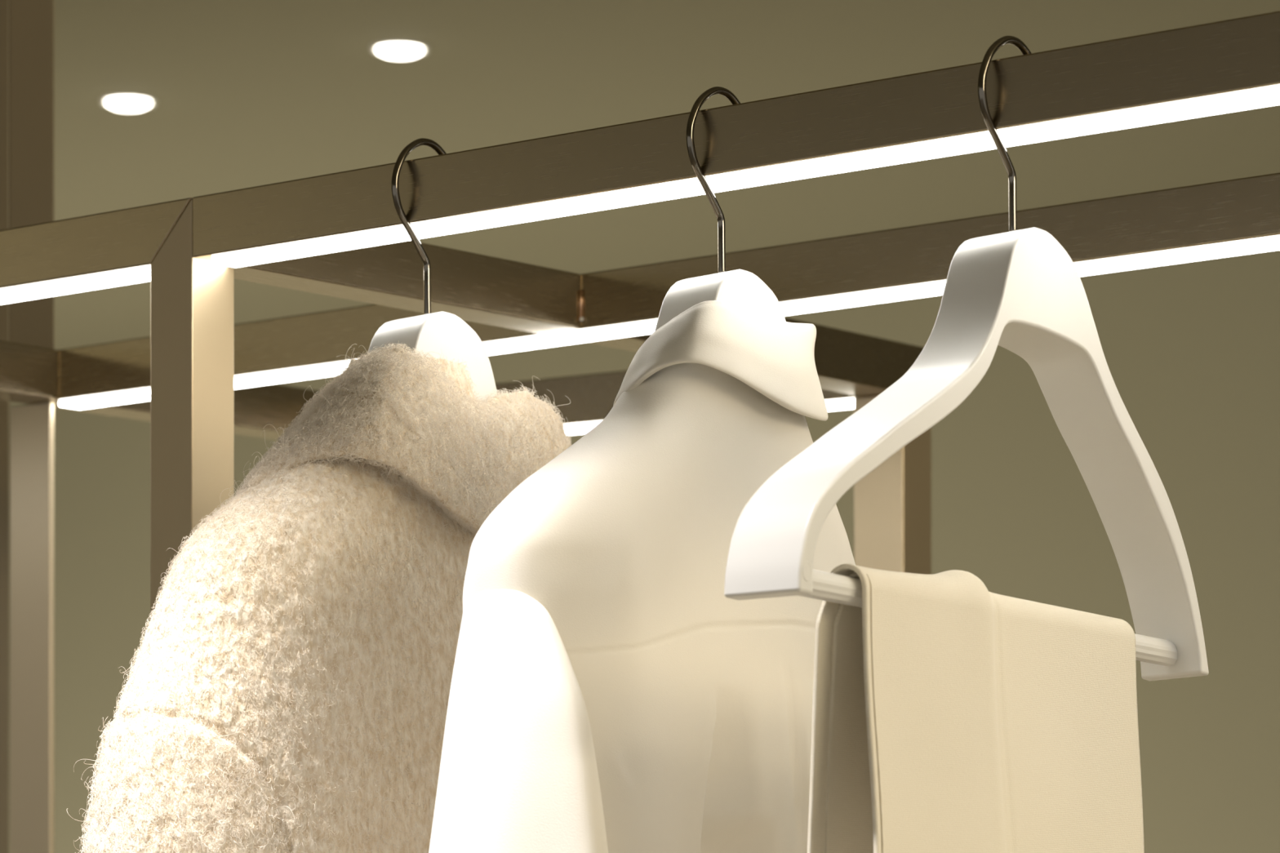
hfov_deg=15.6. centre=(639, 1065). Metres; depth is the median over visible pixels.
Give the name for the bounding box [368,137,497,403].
clothes hanger
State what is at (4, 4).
support column
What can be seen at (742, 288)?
clothes hanger
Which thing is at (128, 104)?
diffuser
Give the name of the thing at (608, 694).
shirt
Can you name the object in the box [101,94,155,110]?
recessed light
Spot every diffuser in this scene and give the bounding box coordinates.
[106,97,150,110]
[376,44,422,57]
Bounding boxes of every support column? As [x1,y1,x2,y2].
[0,0,8,852]
[9,0,53,349]
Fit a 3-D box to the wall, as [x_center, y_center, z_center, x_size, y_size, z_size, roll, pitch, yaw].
[2.142,-0.175,9.065,20.000,3.200,0.200,0,0,40]
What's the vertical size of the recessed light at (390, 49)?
0.014 m
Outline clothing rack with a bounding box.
[0,10,1279,852]
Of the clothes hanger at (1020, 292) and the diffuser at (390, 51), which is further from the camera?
the diffuser at (390, 51)
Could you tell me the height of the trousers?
0.390 m
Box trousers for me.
[807,564,1144,852]
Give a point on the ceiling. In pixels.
(246, 93)
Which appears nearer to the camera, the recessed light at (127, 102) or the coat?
the coat
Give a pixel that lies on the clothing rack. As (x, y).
(201, 379)
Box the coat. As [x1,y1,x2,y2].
[66,342,581,852]
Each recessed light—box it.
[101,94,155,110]
[371,41,428,57]
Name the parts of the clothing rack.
post, rail, post, rail, rail, rail, post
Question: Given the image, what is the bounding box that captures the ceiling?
[8,0,1279,350]
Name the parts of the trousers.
leg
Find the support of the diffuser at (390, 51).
attached to the recessed light at (390, 49)
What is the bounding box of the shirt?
[428,300,855,852]
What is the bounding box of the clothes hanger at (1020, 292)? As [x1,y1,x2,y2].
[724,35,1208,680]
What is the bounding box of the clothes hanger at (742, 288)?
[654,86,786,331]
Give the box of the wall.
[8,249,1279,852]

